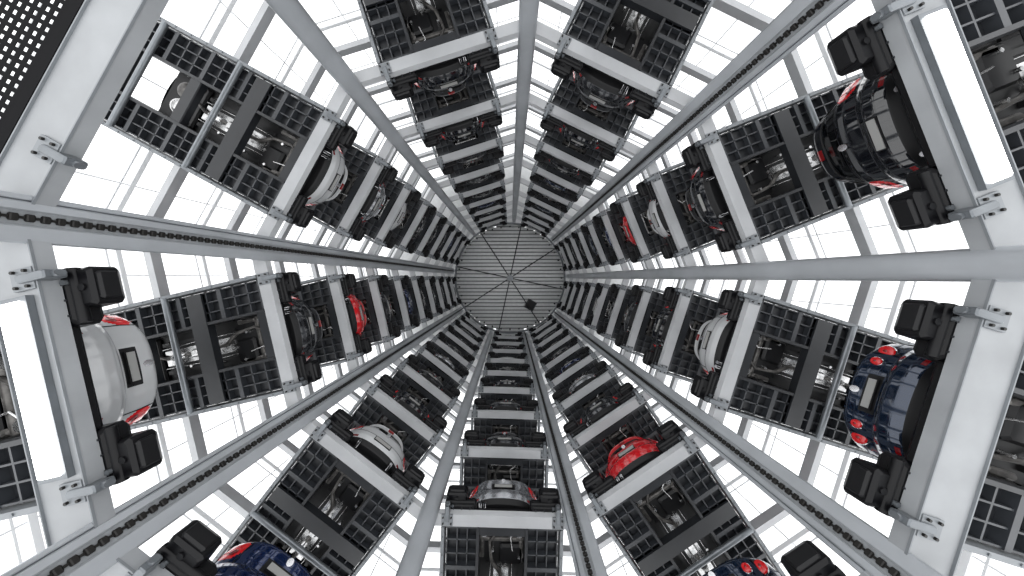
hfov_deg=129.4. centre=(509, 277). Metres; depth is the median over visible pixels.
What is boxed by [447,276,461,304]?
pallet
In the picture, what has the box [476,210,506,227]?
pallet
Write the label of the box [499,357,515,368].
car
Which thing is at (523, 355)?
pallet
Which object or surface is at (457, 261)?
pallet
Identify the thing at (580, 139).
car
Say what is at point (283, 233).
beam
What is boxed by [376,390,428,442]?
car
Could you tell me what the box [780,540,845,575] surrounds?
pallet
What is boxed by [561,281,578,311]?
pallet
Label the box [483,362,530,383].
pallet
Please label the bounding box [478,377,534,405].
pallet
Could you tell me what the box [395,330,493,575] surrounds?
steel column
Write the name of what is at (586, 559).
chain
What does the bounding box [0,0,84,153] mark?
metal panel
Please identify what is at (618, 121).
pallet
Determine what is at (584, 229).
pallet
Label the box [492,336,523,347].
pallet
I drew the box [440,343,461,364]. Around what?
car
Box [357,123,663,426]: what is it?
beam
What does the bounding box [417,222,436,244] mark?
car
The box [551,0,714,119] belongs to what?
pallet
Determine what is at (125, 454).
pallet
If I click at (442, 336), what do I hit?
pallet
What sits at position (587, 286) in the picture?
pallet
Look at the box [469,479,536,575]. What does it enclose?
car
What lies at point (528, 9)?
steel column
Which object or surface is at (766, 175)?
car
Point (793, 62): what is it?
beam
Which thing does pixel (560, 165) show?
car
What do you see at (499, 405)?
car
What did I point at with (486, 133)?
pallet
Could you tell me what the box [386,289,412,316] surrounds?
car
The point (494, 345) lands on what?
pallet
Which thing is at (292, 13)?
steel column
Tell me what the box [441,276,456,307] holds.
pallet
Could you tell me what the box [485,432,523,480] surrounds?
car
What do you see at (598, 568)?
steel column
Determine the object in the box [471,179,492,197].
car
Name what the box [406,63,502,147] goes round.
pallet
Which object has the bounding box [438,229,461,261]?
pallet
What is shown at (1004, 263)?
steel column
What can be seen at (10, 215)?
chain
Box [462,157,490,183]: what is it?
car
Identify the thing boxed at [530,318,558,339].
pallet
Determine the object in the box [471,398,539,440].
pallet
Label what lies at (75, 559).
chain
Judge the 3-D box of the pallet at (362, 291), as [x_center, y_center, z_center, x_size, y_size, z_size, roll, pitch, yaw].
[-7.165,1.681,9.355,5.400,0.410,2.700,-13,-90,0]
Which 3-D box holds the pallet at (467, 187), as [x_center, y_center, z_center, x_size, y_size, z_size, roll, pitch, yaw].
[-2.220,-6.957,13.355,2.700,0.410,5.400,-18,-90,0]
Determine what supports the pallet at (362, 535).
on the beam at (277, 214)
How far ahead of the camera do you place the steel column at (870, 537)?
3.59 m
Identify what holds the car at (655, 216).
on the pallet at (676, 181)
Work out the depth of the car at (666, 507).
5.61 m
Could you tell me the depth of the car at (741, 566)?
3.71 m
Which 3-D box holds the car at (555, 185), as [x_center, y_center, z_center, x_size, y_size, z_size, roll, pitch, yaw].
[3.155,-6.361,12.133,2.154,1.465,4.235,26,-90,0]
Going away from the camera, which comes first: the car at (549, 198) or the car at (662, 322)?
the car at (662, 322)
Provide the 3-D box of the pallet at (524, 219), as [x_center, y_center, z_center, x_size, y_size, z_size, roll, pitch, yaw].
[3.212,-6.542,19.355,2.700,0.410,5.400,26,-90,0]
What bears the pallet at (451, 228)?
on the beam at (445, 435)
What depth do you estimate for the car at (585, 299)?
15.83 m
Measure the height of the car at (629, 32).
1.465 m
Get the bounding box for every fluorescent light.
[0,295,75,484]
[911,4,1014,190]
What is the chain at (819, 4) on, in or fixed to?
attached to the steel column at (796, 9)
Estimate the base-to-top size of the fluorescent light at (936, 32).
0.073 m
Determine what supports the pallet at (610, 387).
on the beam at (288, 447)
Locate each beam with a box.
[0,0,1023,575]
[143,0,878,534]
[223,0,797,556]
[253,20,768,529]
[275,40,745,502]
[310,76,709,471]
[337,104,683,443]
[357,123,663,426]
[374,141,646,408]
[386,153,634,398]
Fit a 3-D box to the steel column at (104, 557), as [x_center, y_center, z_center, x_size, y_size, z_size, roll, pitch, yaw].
[-4.516,2.943,10.150,0.380,25.300,0.520,-33,-90,0]
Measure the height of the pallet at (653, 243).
0.410 m
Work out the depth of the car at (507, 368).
13.80 m
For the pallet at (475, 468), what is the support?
on the beam at (793, 62)
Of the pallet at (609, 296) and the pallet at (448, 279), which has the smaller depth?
the pallet at (609, 296)
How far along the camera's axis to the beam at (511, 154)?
21.16 m
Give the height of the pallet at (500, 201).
0.410 m
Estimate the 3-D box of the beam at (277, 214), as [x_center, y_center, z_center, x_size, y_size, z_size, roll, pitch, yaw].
[0.007,-0.253,5.246,22.060,0.268,21.668,0,-90,0]
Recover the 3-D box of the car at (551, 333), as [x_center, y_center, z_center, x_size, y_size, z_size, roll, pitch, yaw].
[4.072,5.922,18.133,2.150,1.465,4.224,-29,-90,0]
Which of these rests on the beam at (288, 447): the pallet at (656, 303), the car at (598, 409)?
the pallet at (656, 303)
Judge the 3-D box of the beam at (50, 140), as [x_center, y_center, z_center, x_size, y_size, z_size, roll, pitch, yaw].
[0.007,-0.253,2.706,22.060,0.268,21.668,0,-90,0]
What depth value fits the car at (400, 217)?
9.80 m
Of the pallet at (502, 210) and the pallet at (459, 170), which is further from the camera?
the pallet at (502, 210)
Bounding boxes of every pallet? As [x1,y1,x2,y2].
[0,266,162,520]
[102,17,357,227]
[103,272,321,429]
[155,520,221,575]
[212,409,424,575]
[291,274,371,367]
[306,142,397,240]
[348,374,447,470]
[349,274,400,345]
[357,0,499,100]
[360,176,421,248]
[383,275,419,332]
[390,354,460,419]
[391,197,436,253]
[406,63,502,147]
[406,276,432,323]
[413,211,447,256]
[414,341,468,389]
[420,276,442,315]
[427,223,455,259]
[431,276,450,310]
[431,331,474,370]
[432,121,503,174]
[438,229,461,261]
[439,485,563,575]
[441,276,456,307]
[445,325,479,356]
[446,234,466,263]
[447,154,504,192]
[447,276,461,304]
[453,240,470,264]
[453,319,482,346]
[458,176,505,205]
[459,315,485,337]
[459,430,548,499]
[464,312,487,331]
[467,191,505,214]
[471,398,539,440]
[472,202,506,221]
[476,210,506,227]
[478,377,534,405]
[479,217,506,232]
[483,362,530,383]
[487,351,527,369]
[490,343,525,358]
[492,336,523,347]
[494,331,522,341]
[521,219,547,236]
[522,213,551,232]
[523,205,554,227]
[525,193,560,221]
[527,179,573,212]
[529,314,553,333]
[530,158,586,201]
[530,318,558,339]
[533,323,563,348]
[534,126,605,185]
[536,329,570,358]
[540,71,638,161]
[540,336,584,373]
[545,346,599,393]
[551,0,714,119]
[552,360,623,424]
[554,245,570,270]
[556,281,571,308]
[558,240,576,270]
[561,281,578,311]
[563,382,661,478]
[564,236,585,269]
[567,282,587,315]
[571,230,596,268]
[574,282,599,321]
[580,220,613,267]
[582,420,785,575]
[583,283,614,330]
[592,208,633,265]
[596,284,635,341]
[609,190,666,262]
[614,285,669,356]
[636,161,721,258]
[642,286,727,382]
[681,72,906,252]
[690,289,914,459]
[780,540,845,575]
[827,0,1023,230]
[843,299,1023,568]
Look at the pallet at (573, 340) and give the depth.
13.29 m
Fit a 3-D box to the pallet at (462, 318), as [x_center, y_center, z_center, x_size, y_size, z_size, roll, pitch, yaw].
[-4.542,5.834,19.355,2.700,0.410,5.400,38,-90,0]
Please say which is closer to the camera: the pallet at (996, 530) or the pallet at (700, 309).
the pallet at (996, 530)
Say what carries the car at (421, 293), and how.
on the pallet at (421, 280)
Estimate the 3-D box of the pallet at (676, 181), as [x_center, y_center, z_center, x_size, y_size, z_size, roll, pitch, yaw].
[6.839,-2.714,7.355,5.400,0.410,2.700,-22,-90,0]
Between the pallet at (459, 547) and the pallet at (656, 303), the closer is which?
the pallet at (459, 547)
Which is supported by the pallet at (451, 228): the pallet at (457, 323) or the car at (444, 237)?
the car at (444, 237)
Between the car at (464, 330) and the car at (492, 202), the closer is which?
the car at (492, 202)
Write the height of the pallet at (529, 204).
0.410 m
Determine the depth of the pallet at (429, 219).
13.29 m
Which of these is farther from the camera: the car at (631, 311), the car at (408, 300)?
the car at (408, 300)
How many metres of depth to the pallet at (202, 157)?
5.27 m
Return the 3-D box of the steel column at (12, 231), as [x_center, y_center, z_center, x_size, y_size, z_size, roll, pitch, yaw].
[-5.351,-0.648,10.150,0.380,25.300,0.520,7,-90,0]
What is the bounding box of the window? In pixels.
[0,0,1007,575]
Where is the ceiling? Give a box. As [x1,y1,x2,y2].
[389,155,630,394]
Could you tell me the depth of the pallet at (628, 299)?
11.29 m
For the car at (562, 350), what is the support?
on the pallet at (573, 340)
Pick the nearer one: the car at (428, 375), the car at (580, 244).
the car at (428, 375)
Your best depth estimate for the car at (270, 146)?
5.61 m
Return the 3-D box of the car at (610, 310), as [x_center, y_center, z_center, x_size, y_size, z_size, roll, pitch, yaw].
[6.976,2.189,12.133,4.224,1.465,2.150,23,-90,0]
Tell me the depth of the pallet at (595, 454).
7.31 m
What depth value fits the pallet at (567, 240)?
17.29 m
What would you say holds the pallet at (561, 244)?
on the beam at (453, 248)
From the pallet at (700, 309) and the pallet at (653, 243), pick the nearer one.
the pallet at (700, 309)
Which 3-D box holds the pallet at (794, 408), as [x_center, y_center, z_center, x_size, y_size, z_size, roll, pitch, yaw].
[7.025,2.255,5.355,5.400,0.410,2.700,18,-90,0]
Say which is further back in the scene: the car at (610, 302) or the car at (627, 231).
the car at (610, 302)
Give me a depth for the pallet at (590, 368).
11.29 m
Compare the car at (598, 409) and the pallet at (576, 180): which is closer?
the car at (598, 409)
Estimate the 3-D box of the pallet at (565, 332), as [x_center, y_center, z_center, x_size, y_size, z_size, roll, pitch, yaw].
[4.154,6.125,15.355,2.700,0.410,5.400,-34,-90,0]
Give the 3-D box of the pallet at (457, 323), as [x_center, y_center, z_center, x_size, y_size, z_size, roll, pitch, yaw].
[-4.542,5.834,17.355,2.700,0.410,5.400,38,-90,0]
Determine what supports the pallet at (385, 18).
on the beam at (277, 214)
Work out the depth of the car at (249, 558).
3.65 m
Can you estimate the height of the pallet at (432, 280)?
0.410 m
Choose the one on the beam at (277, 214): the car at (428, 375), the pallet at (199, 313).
the pallet at (199, 313)
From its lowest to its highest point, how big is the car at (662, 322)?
1.465 m
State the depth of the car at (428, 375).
9.71 m
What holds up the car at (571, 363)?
on the pallet at (590, 368)
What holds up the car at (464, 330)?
on the pallet at (457, 323)
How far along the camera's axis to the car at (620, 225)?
11.61 m
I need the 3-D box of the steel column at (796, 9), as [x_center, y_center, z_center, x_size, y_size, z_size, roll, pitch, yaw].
[4.031,-3.578,10.150,0.380,25.300,0.520,-42,-90,0]
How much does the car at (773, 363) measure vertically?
1.465 m
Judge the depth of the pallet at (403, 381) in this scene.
9.30 m
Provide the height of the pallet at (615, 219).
0.410 m
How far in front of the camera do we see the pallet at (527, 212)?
17.29 m
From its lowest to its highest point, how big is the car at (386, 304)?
1.465 m
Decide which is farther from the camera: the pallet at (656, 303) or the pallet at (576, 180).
the pallet at (576, 180)
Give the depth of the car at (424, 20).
5.61 m
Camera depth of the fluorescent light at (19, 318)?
2.54 m
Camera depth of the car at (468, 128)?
7.70 m
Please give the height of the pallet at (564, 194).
0.410 m
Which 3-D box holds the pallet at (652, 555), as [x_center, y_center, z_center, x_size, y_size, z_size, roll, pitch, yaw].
[4.154,6.125,5.355,2.700,0.410,5.400,-34,-90,0]
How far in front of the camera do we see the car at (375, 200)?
7.72 m
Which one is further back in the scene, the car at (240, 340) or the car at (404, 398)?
the car at (404, 398)
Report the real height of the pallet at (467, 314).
0.410 m
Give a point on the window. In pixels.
(32, 520)
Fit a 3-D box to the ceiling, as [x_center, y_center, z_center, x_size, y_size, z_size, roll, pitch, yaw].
[0.000,0.000,22.575,23.200,0.550,23.200,0,-90,0]
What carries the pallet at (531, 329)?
on the beam at (511, 154)
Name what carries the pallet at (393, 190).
on the beam at (288, 447)
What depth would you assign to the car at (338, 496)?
5.61 m
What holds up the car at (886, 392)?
on the pallet at (996, 530)
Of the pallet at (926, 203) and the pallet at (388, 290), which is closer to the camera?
the pallet at (926, 203)
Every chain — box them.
[0,211,454,271]
[48,308,462,575]
[524,332,592,575]
[552,0,829,240]
[554,312,899,575]
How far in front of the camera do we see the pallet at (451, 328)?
15.29 m
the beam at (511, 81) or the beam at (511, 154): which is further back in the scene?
the beam at (511, 154)
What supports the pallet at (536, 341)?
on the beam at (512, 126)
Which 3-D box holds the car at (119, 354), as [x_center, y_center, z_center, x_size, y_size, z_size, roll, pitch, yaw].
[-7.619,1.730,3.592,4.224,1.465,2.150,-18,-90,0]
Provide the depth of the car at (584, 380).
9.72 m
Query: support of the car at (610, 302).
on the pallet at (609, 296)
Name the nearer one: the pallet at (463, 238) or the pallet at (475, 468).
the pallet at (475, 468)
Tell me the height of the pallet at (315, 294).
0.410 m
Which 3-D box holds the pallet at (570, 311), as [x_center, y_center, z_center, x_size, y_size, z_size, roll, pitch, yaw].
[7.025,2.255,17.355,5.400,0.410,2.700,18,-90,0]
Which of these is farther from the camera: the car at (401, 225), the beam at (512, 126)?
the beam at (512, 126)
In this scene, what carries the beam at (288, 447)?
attached to the beams
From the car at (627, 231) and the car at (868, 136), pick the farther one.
the car at (627, 231)
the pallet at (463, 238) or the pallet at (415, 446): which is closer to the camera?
the pallet at (415, 446)
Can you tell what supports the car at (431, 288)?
on the pallet at (432, 280)
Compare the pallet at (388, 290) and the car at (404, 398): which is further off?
the pallet at (388, 290)
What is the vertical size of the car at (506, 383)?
1.465 m
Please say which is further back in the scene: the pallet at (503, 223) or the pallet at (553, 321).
the pallet at (503, 223)
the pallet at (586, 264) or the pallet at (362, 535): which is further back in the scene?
the pallet at (586, 264)
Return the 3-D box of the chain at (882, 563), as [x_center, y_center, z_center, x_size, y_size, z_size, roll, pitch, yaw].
[4.133,3.168,11.580,0.045,21.960,0.082,37,-90,0]
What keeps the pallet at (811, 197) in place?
on the beam at (277, 214)
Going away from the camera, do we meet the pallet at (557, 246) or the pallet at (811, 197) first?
the pallet at (811, 197)
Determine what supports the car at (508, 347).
on the pallet at (494, 345)
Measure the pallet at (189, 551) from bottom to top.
0.410 m
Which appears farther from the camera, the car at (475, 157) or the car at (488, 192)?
the car at (488, 192)
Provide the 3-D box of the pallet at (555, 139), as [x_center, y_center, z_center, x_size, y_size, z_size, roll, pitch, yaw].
[3.212,-6.542,9.355,2.700,0.410,5.400,26,-90,0]
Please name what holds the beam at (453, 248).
attached to the beams
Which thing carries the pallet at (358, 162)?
on the beam at (793, 62)
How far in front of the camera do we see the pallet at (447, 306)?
17.29 m
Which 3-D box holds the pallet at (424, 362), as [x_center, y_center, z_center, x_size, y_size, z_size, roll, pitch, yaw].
[-4.542,5.834,11.355,2.700,0.410,5.400,38,-90,0]
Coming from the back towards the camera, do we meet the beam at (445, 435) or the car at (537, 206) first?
the car at (537, 206)
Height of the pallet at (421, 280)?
0.410 m
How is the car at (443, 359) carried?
on the pallet at (424, 362)
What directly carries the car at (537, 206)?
on the pallet at (529, 204)
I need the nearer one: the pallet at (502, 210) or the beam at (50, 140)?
the beam at (50, 140)
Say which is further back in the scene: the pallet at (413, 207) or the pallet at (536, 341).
the pallet at (536, 341)
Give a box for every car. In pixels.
[0,315,156,440]
[155,296,322,381]
[158,72,347,205]
[215,542,311,575]
[274,424,404,571]
[313,293,365,338]
[333,170,385,221]
[359,292,391,324]
[373,196,406,229]
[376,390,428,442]
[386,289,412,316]
[396,209,425,238]
[399,0,476,96]
[406,369,443,406]
[409,288,424,309]
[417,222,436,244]
[422,288,434,305]
[425,353,455,381]
[435,87,484,140]
[437,229,445,248]
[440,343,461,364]
[453,133,485,162]
[456,328,472,344]
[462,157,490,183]
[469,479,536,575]
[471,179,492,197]
[477,201,494,207]
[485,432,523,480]
[490,400,521,434]
[494,379,518,402]
[497,367,517,381]
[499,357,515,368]
[500,346,515,357]
[536,195,555,212]
[541,183,562,201]
[542,331,559,346]
[545,167,571,190]
[549,138,586,175]
[552,346,574,368]
[559,98,608,149]
[559,358,587,385]
[568,373,605,410]
[573,0,670,111]
[579,240,586,257]
[580,396,636,452]
[582,294,597,312]
[589,231,610,254]
[593,296,612,318]
[604,222,629,248]
[605,436,727,575]
[608,299,629,325]
[622,210,656,244]
[624,301,659,336]
[647,191,696,237]
[652,306,703,354]
[685,134,827,230]
[694,312,856,408]
[703,557,781,575]
[813,31,1023,188]
[844,344,1023,486]
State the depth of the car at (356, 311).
7.71 m
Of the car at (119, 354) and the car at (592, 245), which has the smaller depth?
the car at (119, 354)
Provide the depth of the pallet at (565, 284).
21.29 m
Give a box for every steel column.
[0,190,454,273]
[0,306,464,575]
[265,0,475,235]
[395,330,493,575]
[512,0,539,222]
[522,331,607,575]
[550,0,855,242]
[553,310,943,575]
[566,245,1023,281]
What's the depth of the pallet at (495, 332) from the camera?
21.29 m
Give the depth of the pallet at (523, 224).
21.29 m

